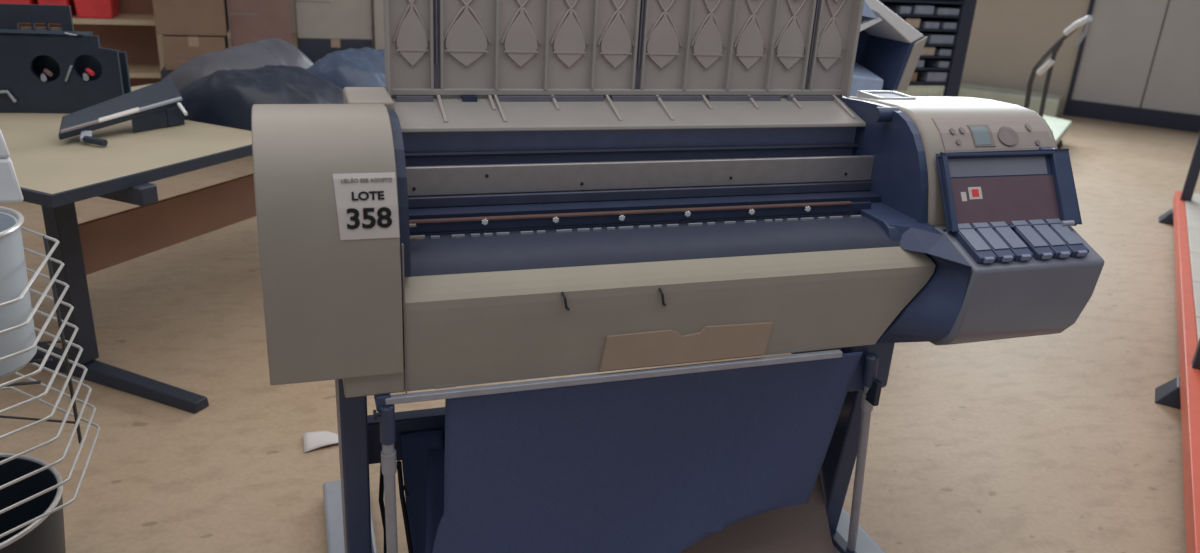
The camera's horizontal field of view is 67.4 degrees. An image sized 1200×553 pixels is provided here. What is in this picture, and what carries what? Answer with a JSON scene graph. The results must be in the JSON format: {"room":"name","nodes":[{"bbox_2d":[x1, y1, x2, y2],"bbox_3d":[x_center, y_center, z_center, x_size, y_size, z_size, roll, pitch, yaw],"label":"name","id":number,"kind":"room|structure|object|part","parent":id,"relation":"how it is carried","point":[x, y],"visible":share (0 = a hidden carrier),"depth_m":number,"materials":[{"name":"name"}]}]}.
{"room":"auction warehouse","nodes":[
{"label":"auction warehouse","id":0,"kind":"room"},
{"bbox_2d":[227,0,372,37],"bbox_3d":[-6.091,-3.288,7.633,0.120,2.900,12.000,15,24,27],"label":"wall","id":1,"kind":"structure","parent":0,"point":[292,2],"depth_m":11.58,"materials":[{"name":"beige paint"}]},
{"bbox_2d":[0,27,1199,552],"bbox_3d":[0.527,-0.708,6.070,23.000,0.050,20.000,-4,22,-18],"label":"floor","id":2,"kind":"structure","parent":0,"point":[1061,442],"depth_m":2.90,"materials":[{"name":"concrete"}]},
{"bbox_2d":[0,453,65,552],"bbox_3d":[-1.335,0.606,1.874,0.417,0.298,0.417,-4,22,-18],"label":"trash can","id":3,"kind":"object","parent":2,"relation":"on","point":[46,534],"visible":0.84,"depth_m":2.00,"materials":[{"name":"plastic"}]},
{"bbox_2d":[0,226,99,537],"bbox_3d":[-1.335,0.359,1.816,0.533,0.801,0.738,-4,22,-18],"label":"wire basket","id":4,"kind":"object","parent":2,"relation":"on","point":[61,323],"visible":0.92,"depth_m":1.81,"materials":[{"name":"metal"}]},
{"bbox_2d":[0,130,22,202],"bbox_3d":[-1.447,-0.190,1.795,0.527,0.226,0.099,-4,22,-18],"label":"housing","id":5,"kind":"object","parent":4,"relation":"on","point":[10,191],"visible":1,"depth_m":1.83,"materials":[{"name":"white plastic"}]},
{"bbox_2d":[0,206,36,378],"bbox_3d":[-1.268,0.040,1.758,0.286,0.295,0.286,-4,22,-18],"label":"bucket","id":6,"kind":"object","parent":4,"relation":"on","point":[13,272],"visible":0.95,"depth_m":1.76,"materials":[{"name":"plastic"}]},
{"bbox_2d":[18,0,164,85],"bbox_3d":[-3.986,-1.437,5.363,2.541,1.310,0.380,-4,22,-18],"label":"wooden shelf unit","id":7,"kind":"object","parent":2,"relation":"on","point":[132,31],"visible":0.18,"depth_m":5.80,"materials":[{"name":"brown wood"}]},
{"bbox_2d":[0,0,37,3],"bbox_3d":[-3.538,-1.698,5.399,0.284,0.238,0.322,-4,22,-18],"label":"bin","id":8,"kind":"object","parent":7,"relation":"on","point":[1,1],"visible":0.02,"depth_m":5.30,"materials":[{"name":"plastic"}]},
{"bbox_2d":[38,0,75,14],"bbox_3d":[-3.304,-1.705,5.479,0.181,0.218,0.322,-4,22,-18],"label":"bin","id":9,"kind":"object","parent":7,"relation":"on","point":[41,2],"visible":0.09,"depth_m":5.37,"materials":[{"name":"plastic"}]},
{"bbox_2d":[74,0,119,18],"bbox_3d":[-3.101,-1.737,5.539,0.228,0.258,0.322,-4,22,-18],"label":"bin","id":10,"kind":"object","parent":7,"relation":"on","point":[107,9],"visible":1,"depth_m":5.44,"materials":[{"name":"plastic"}]},
{"bbox_2d":[0,83,255,413],"bbox_3d":[-1.510,-0.247,3.436,1.194,0.751,1.912,12,22,20],"label":"office desk","id":11,"kind":"object","parent":2,"relation":"on","point":[54,174],"visible":0.38,"depth_m":2.87,"materials":[{"name":"beige laminate"}]},
{"bbox_2d":[0,3,73,30],"bbox_3d":[-2.167,-0.826,3.309,0.432,0.342,0.030,-4,22,-18],"label":"panel","id":12,"kind":"object","parent":11,"relation":"on","point":[11,15],"visible":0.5,"depth_m":3.28,"materials":[{"name":"metal"}]},
{"bbox_2d":[0,29,130,112],"bbox_3d":[-1.959,-0.723,3.164,0.521,0.278,0.138,-2,22,-13],"label":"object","id":13,"kind":"object","parent":11,"relation":"on","point":[42,71],"visible":0.98,"depth_m":3.14,"materials":[{"name":"black metal"}]},
{"bbox_3d":[-2.106,-0.616,3.104,0.168,0.056,0.014,-1,22,-12],"label":"lever","id":14,"kind":"part","parent":13,"relation":"part of","materials":[{"name":"silver metal"}]},
{"bbox_3d":[-2.003,-0.843,3.115,0.421,0.008,0.120,-2,22,-13],"label":"plate","id":15,"kind":"part","parent":13,"relation":"part of","materials":[{"name":"black metal"}]},
{"bbox_3d":[-1.973,-0.728,3.224,0.521,0.243,0.020,-2,22,-13],"label":"plate","id":16,"kind":"part","parent":13,"relation":"part of","materials":[{"name":"black metal"}]},
{"bbox_3d":[-1.677,-0.038,2.838,0.060,0.670,0.070,12,22,20],"label":"desk leg","id":17,"kind":"part","parent":11,"relation":"part of","materials":[{"name":"metal"}]},
{"bbox_2d":[59,78,187,145],"bbox_3d":[-1.519,-0.532,2.920,0.231,0.144,0.475,14,23,26],"label":"telephone","id":18,"kind":"object","parent":11,"relation":"on","point":[160,104],"visible":1,"depth_m":2.97,"materials":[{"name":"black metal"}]},
{"bbox_3d":[-1.617,-0.467,2.798,0.010,0.024,0.133,14,23,26],"label":"edge rail","id":19,"kind":"part","parent":18,"relation":"part of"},
{"bbox_3d":[-1.475,-0.580,3.024,0.008,0.029,0.165,14,23,26],"label":"edge rail","id":20,"kind":"part","parent":18,"relation":"part of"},
{"bbox_2d":[161,38,312,90],"bbox_3d":[-1.540,-0.923,3.888,0.370,0.179,0.690,12,22,20],"label":"roll","id":21,"kind":"object","parent":11,"relation":"on","point":[272,51],"visible":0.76,"depth_m":3.77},
{"bbox_2d":[179,65,343,130],"bbox_3d":[-1.257,-0.694,3.351,0.590,0.168,0.520,12,22,20],"label":"plastic bag","id":22,"kind":"object","parent":11,"relation":"on","point":[227,98],"visible":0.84,"depth_m":3.19,"materials":[{"name":"black plastic"}]},
{"bbox_2d":[307,47,385,88],"bbox_3d":[-1.008,-0.857,3.777,0.490,0.196,0.505,12,22,20],"label":"bundle","id":23,"kind":"object","parent":11,"relation":"on","point":[363,67],"visible":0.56,"depth_m":3.61,"materials":[{"name":"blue plastic"}]},
{"bbox_2d":[160,66,252,156],"bbox_3d":[-1.528,-1.197,6.192,2.560,0.546,0.950,-4,22,-18],"label":"table","id":24,"kind":"object","parent":2,"relation":"on","point":[164,73],"visible":0.06,"depth_m":5.29,"materials":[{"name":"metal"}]},
{"bbox_2d":[161,35,227,70],"bbox_3d":[-2.449,-1.376,5.468,0.339,0.198,0.343,-4,22,-18],"label":"cardboard box","id":25,"kind":"object","parent":24,"relation":"on","point":[177,49],"visible":0.56,"depth_m":5.30,"materials":[{"name":"brown cardboard"}]},
{"bbox_2d":[153,0,228,35],"bbox_3d":[-2.433,-1.708,5.339,0.378,0.501,0.343,-4,22,-18],"label":"cardboard box","id":26,"kind":"object","parent":25,"relation":"on","point":[172,17],"visible":1,"depth_m":5.25,"materials":[{"name":"brown cardboard"}]},
{"bbox_2d":[228,0,291,46],"bbox_3d":[-2.109,-1.719,5.574,0.350,0.801,0.403,-4,22,-18],"label":"cardboard box","id":27,"kind":"object","parent":24,"relation":"on","point":[251,21],"visible":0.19,"depth_m":5.44,"materials":[{"name":"brown cardboard"}]},
{"bbox_2d":[297,38,372,63],"bbox_3d":[-1.744,-1.492,5.910,0.456,0.177,0.402,-4,22,-18],"label":"cardboard box","id":28,"kind":"object","parent":24,"relation":"on","point":[314,49],"visible":0.31,"depth_m":5.70,"materials":[{"name":"cardboard"}]},
{"bbox_2d":[295,0,371,39],"bbox_3d":[-1.724,-1.832,5.779,0.457,0.551,0.403,-4,22,-18],"label":"cardboard box","id":29,"kind":"object","parent":28,"relation":"on","point":[315,19],"visible":1,"depth_m":5.66,"materials":[{"name":"beige cardboard"}]},
{"bbox_2d":[372,0,384,49],"bbox_3d":[-1.351,-1.812,5.721,0.188,0.952,0.150,-4,22,-18],"label":"board","id":30,"kind":"object","parent":24,"relation":"on","point":[377,5],"visible":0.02,"depth_m":5.71,"materials":[{"name":"beige wood"}]},
{"bbox_2d":[303,431,337,452],"bbox_3d":[-0.816,0.483,2.684,0.156,0.017,0.098,-9,24,-30],"label":"paper scrap","id":31,"kind":"object","parent":2,"relation":"on","point":[312,440],"visible":0.75,"depth_m":2.66,"materials":[{"name":"white paper"}]},
{"bbox_2d":[251,0,1104,552],"bbox_3d":[0.155,-0.004,1.985,1.662,1.522,0.900,-4,22,-18],"label":"printer","id":32,"kind":"object","parent":2,"relation":"on","point":[531,189],"visible":1,"depth_m":1.83,"materials":[{"name":"beige plastic"}]},
{"bbox_3d":[-0.509,0.422,1.865,0.050,0.640,0.239,-4,22,-18],"label":"stand leg","id":33,"kind":"part","parent":32,"relation":"part of","materials":[{"name":"blue metal"}]},
{"bbox_3d":[-0.384,0.241,1.570,0.021,0.018,0.018,-4,22,-18],"label":"rod knob","id":34,"kind":"part","parent":32,"relation":"part of","materials":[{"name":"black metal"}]},
{"bbox_3d":[-0.396,0.496,1.712,0.021,0.607,0.093,-1,21,-12],"label":"bin rod","id":35,"kind":"part","parent":32,"relation":"part of","materials":[{"name":"metal"}]},
{"bbox_3d":[-0.377,0.527,1.975,0.110,0.400,0.060,-4,22,-18],"label":"cloth panel","id":36,"kind":"part","parent":32,"relation":"part of","materials":[{"name":"blue fabric"}]},
{"bbox_3d":[0.061,0.188,1.714,0.920,0.013,0.014,-4,22,-18],"label":"bin rail","id":37,"kind":"part","parent":32,"relation":"part of","materials":[{"name":"metal"}]},
{"bbox_3d":[0.073,-0.385,1.980,1.058,0.028,0.007,-4,22,-18],"label":"hinge rail","id":38,"kind":"part","parent":32,"relation":"part of","materials":[{"name":"grey plastic"}]},
{"bbox_3d":[0.080,-0.586,1.917,1.058,0.392,0.020,-4,22,-18],"label":"lid","id":39,"kind":"part","parent":32,"relation":"part of","materials":[{"name":"grey plastic"}]},
{"bbox_3d":[0.088,-0.579,1.897,1.068,0.394,0.038,-4,22,-18],"label":"lid frame","id":40,"kind":"part","parent":32,"relation":"part of","materials":[{"name":"grey plastic"}]},
{"bbox_3d":[0.101,-0.269,1.917,1.070,0.012,0.012,-4,22,-18],"label":"guide rod","id":41,"kind":"part","parent":32,"relation":"part of","materials":[{"name":"metal"}]},
{"bbox_3d":[0.162,0.073,1.767,1.081,0.169,0.103,-4,22,-18],"label":"panel","id":42,"kind":"part","parent":32,"relation":"part of","materials":[{"name":"beige plastic"}]},
{"bbox_3d":[0.582,0.350,2.223,0.050,0.640,0.239,-4,22,-18],"label":"stand leg","id":43,"kind":"part","parent":32,"relation":"part of","materials":[{"name":"blue metal"}]},
{"bbox_3d":[0.609,0.677,2.247,0.030,0.016,0.550,-4,22,-18],"label":"foot rail","id":44,"kind":"part","parent":32,"relation":"part of","materials":[{"name":"grey plastic"}]},
{"bbox_3d":[0.599,0.422,2.066,0.021,0.594,0.176,15,24,28],"label":"bin rod","id":45,"kind":"part","parent":32,"relation":"part of","materials":[{"name":"metal"}]},
{"bbox_3d":[0.851,-0.307,1.947,0.285,0.063,0.065,-4,22,-18],"label":"control panel","id":46,"kind":"part","parent":32,"relation":"part of","materials":[{"name":"beige plastic"}]},
{"bbox_3d":[0.863,-0.182,1.908,0.333,0.143,0.084,-4,22,-18],"label":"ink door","id":47,"kind":"part","parent":32,"relation":"part of","materials":[{"name":"blue plastic"}]},
{"bbox_3d":[0.853,-0.160,1.898,0.274,0.091,0.053,-4,22,-18],"label":"door panel","id":48,"kind":"part","parent":32,"relation":"part of","materials":[{"name":"brown plastic"}]},
{"bbox_2d":[878,0,976,96],"bbox_3d":[1.818,-1.340,5.613,0.721,1.600,0.460,-4,22,-18],"label":"equipment rack","id":49,"kind":"object","parent":2,"relation":"on","point":[964,20],"visible":0.11,"depth_m":5.45,"materials":[{"name":"black metal"}]},
{"bbox_2d":[881,2,911,13],"bbox_3d":[1.740,-1.622,5.425,0.075,0.042,0.340,-4,22,-18],"label":"electronics","id":50,"kind":"object","parent":49,"relation":"on","point":[901,9],"visible":0.5,"depth_m":5.29,"materials":[{"name":"grey plastic"}]},
{"bbox_2d":[882,1,933,14],"bbox_3d":[1.865,-1.634,5.465,0.130,0.049,0.340,-4,22,-18],"label":"electronics","id":51,"kind":"object","parent":49,"relation":"on","point":[916,8],"visible":0.49,"depth_m":5.33,"materials":[{"name":"grey plastic"}]},
{"bbox_2d":[899,16,920,27],"bbox_3d":[1.797,-1.557,5.472,0.101,0.054,0.340,-4,22,-18],"label":"electronics","id":52,"kind":"object","parent":49,"relation":"on","point":[914,22],"visible":0.3,"depth_m":5.33,"materials":[{"name":"brown plastic"}]},
{"bbox_2d":[882,84,944,95],"bbox_3d":[1.912,-1.194,5.654,0.346,0.068,0.350,-4,22,-18],"label":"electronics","id":53,"kind":"object","parent":49,"relation":"on","point":[913,89],"visible":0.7,"depth_m":5.52,"materials":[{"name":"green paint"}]},
{"bbox_2d":[911,72,917,80],"bbox_3d":[1.816,-1.268,5.596,0.118,0.055,0.340,-4,22,-18],"label":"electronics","id":54,"kind":"object","parent":49,"relation":"on","point":[914,77],"visible":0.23,"depth_m":5.46,"materials":[{"name":"brown plastic"}]},
{"bbox_2d":[916,59,924,66],"bbox_3d":[1.853,-1.343,5.578,0.120,0.043,0.340,-4,22,-18],"label":"electronics","id":55,"kind":"object","parent":49,"relation":"on","point":[920,63],"visible":0.18,"depth_m":5.44,"materials":[{"name":"grey plastic"}]},
{"bbox_2d":[880,0,962,3],"bbox_3d":[1.822,-1.688,5.467,0.581,0.012,0.430,-4,22,-18],"label":"shelf","id":56,"kind":"object","parent":49,"relation":"attached to","point":[910,1],"depth_m":5.32,"materials":[{"name":"black metal"}]},
{"bbox_2d":[895,13,959,17],"bbox_3d":[1.818,-1.614,5.496,0.581,0.012,0.430,-4,22,-18],"label":"shelf","id":57,"kind":"object","parent":49,"relation":"attached to","point":[912,15],"depth_m":5.34,"materials":[{"name":"black metal"}]},
{"bbox_2d":[921,46,934,55],"bbox_3d":[1.908,-1.416,5.568,0.133,0.049,0.340,-4,22,-18],"label":"electronics","id":58,"kind":"object","parent":49,"relation":"on","point":[927,50],"visible":0.23,"depth_m":5.43,"materials":[{"name":"beige plastic"}]},
{"bbox_2d":[909,79,947,83],"bbox_3d":[1.796,-1.249,5.636,0.581,0.012,0.430,-4,22,-18],"label":"shelf","id":59,"kind":"object","parent":49,"relation":"attached to","point":[917,81],"depth_m":5.50,"materials":[{"name":"black metal"}]},
{"bbox_2d":[919,19,938,28],"bbox_3d":[1.930,-1.558,5.519,0.099,0.037,0.340,-4,22,-18],"label":"electronics","id":60,"kind":"object","parent":49,"relation":"on","point":[926,24],"visible":0.52,"depth_m":5.37,"materials":[{"name":"grey plastic"}]},
{"bbox_2d":[914,70,946,81],"bbox_3d":[2.012,-1.282,5.660,0.141,0.056,0.340,-4,22,-18],"label":"electronics","id":61,"kind":"object","parent":49,"relation":"on","point":[925,75],"visible":0.51,"depth_m":5.52,"materials":[{"name":"grey plastic"}]},
{"bbox_2d":[915,64,949,69],"bbox_3d":[1.800,-1.327,5.606,0.581,0.012,0.430,-4,22,-18],"label":"shelf","id":62,"kind":"object","parent":49,"relation":"attached to","point":[926,67],"depth_m":5.48,"materials":[{"name":"black metal"}]},
{"bbox_2d":[919,58,948,67],"bbox_3d":[2.049,-1.354,5.644,0.074,0.037,0.340,-4,22,-18],"label":"electronics","id":63,"kind":"object","parent":49,"relation":"on","point":[934,62],"visible":0.47,"depth_m":5.52,"materials":[{"name":"grey plastic"}]},
{"bbox_2d":[912,17,956,28],"bbox_3d":[2.053,-1.566,5.559,0.091,0.037,0.340,-4,22,-18],"label":"electronics","id":64,"kind":"object","parent":49,"relation":"on","point":[942,24],"visible":0.64,"depth_m":5.42,"materials":[{"name":"grey plastic"}]},
{"bbox_2d":[918,31,953,43],"bbox_3d":[2.011,-1.489,5.575,0.170,0.050,0.340,-4,22,-18],"label":"electronics","id":65,"kind":"object","parent":49,"relation":"on","point":[933,37],"visible":0.55,"depth_m":5.43,"materials":[{"name":"grey plastic"}]},
{"bbox_2d":[915,27,957,31],"bbox_3d":[1.813,-1.540,5.524,0.581,0.012,0.430,-4,22,-18],"label":"shelf","id":66,"kind":"object","parent":49,"relation":"attached to","point":[918,29],"depth_m":5.39,"materials":[{"name":"black metal"}]},
{"bbox_2d":[920,55,952,57],"bbox_3d":[1.804,-1.393,5.581,0.581,0.012,0.430,-4,22,-18],"label":"shelf","id":67,"kind":"object","parent":49,"relation":"attached to","point":[921,56],"depth_m":5.44,"materials":[{"name":"black metal"}]},
{"bbox_2d":[924,43,954,46],"bbox_3d":[1.808,-1.459,5.555,0.581,0.012,0.430,-4,22,-18],"label":"shelf","id":68,"kind":"object","parent":49,"relation":"attached to","point":[926,44],"depth_m":5.43,"materials":[{"name":"black metal"}]},
{"bbox_2d":[923,4,959,15],"bbox_3d":[2.029,-1.640,5.521,0.151,0.039,0.340,-4,22,-18],"label":"electronics","id":69,"kind":"object","parent":49,"relation":"on","point":[938,10],"visible":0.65,"depth_m":5.37,"materials":[{"name":"grey plastic"}]},
{"bbox_2d":[931,46,951,55],"bbox_3d":[2.047,-1.420,5.616,0.084,0.037,0.340,-4,22,-18],"label":"electronics","id":70,"kind":"object","parent":49,"relation":"on","point":[939,51],"visible":0.47,"depth_m":5.47,"materials":[{"name":"grey plastic"}]},
{"bbox_3d":[2.118,-1.360,5.711,0.090,1.600,0.460,-4,22,-18],"label":"post","id":71,"kind":"part","parent":49,"relation":"part of","materials":[{"name":"black metal"}]},
{"bbox_2d":[958,83,1061,117],"bbox_3d":[3.755,-1.824,9.129,1.640,0.200,0.420,15,24,27],"label":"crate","id":72,"kind":"object","parent":2,"relation":"on","point":[1013,96],"visible":0.4,"depth_m":8.80,"materials":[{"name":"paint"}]},
{"bbox_2d":[1024,15,1092,148],"bbox_3d":[3.441,-1.464,6.847,0.363,1.129,1.867,14,23,26],"label":"trolley","id":73,"kind":"object","parent":2,"relation":"on","point":[1059,127],"visible":0.49,"depth_m":6.21,"materials":[{"name":"metal"}]},
{"bbox_2d":[1155,133,1199,552],"bbox_3d":[2.618,-0.422,2.931,0.957,1.900,5.452,15,24,27],"label":"storage rack","id":74,"kind":"object","parent":2,"relation":"on","point":[1182,392],"visible":1,"depth_m":3.39,"materials":[{"name":"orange metal"}]},
{"bbox_3d":[3.563,-1.207,5.121,0.055,1.900,0.060,15,24,27],"label":"post","id":75,"kind":"part","parent":74,"relation":"part of","materials":[{"name":"metal"}]},
{"bbox_3d":[2.157,-0.429,2.876,0.055,1.900,0.060,15,24,27],"label":"post","id":76,"kind":"part","parent":74,"relation":"part of","materials":[{"name":"metal"}]},
{"bbox_3d":[0.718,-0.276,3.651,0.700,0.820,0.585,-4,22,-18],"label":"cabinet","id":77,"kind":"object","parent":2,"relation":"on","visible":0},
{"bbox_2d":[850,0,927,95],"bbox_3d":[0.817,-0.937,3.312,0.710,0.635,0.312,-4,22,-18],"label":"housing","id":78,"kind":"object","parent":77,"relation":"on","point":[889,49],"visible":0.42,"depth_m":3.33,"materials":[{"name":"white plastic"}]},
{"bbox_2d":[850,62,882,95],"bbox_3d":[0.923,-0.741,3.407,0.256,0.143,0.250,-4,22,-18],"label":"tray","id":79,"kind":"object","parent":78,"relation":"on","point":[864,77],"depth_m":3.31,"materials":[{"name":"plastic"}]},
{"bbox_2d":[961,0,1199,132],"bbox_3d":[3.896,-3.206,8.978,15.999,2.900,0.140,15,24,27],"label":"wall","id":80,"kind":"structure","parent":0,"point":[1122,37],"depth_m":8.71,"materials":[{"name":"beige paint"}]},
{"bbox_2d":[1063,0,1094,115],"bbox_3d":[4.729,-2.963,8.477,0.040,2.900,0.030,15,24,27],"label":"trim","id":81,"kind":"structure","parent":80,"relation":"attached to","point":[1091,5],"depth_m":8.82,"materials":[{"name":"grey metal"}]},
{"bbox_2d":[1140,0,1169,107],"bbox_3d":[5.280,-2.902,8.179,0.010,2.740,0.008,15,24,27],"label":"trim","id":82,"kind":"structure","parent":80,"relation":"attached to","point":[1169,0],"depth_m":8.48,"materials":[{"name":"grey metal"}]}
]}

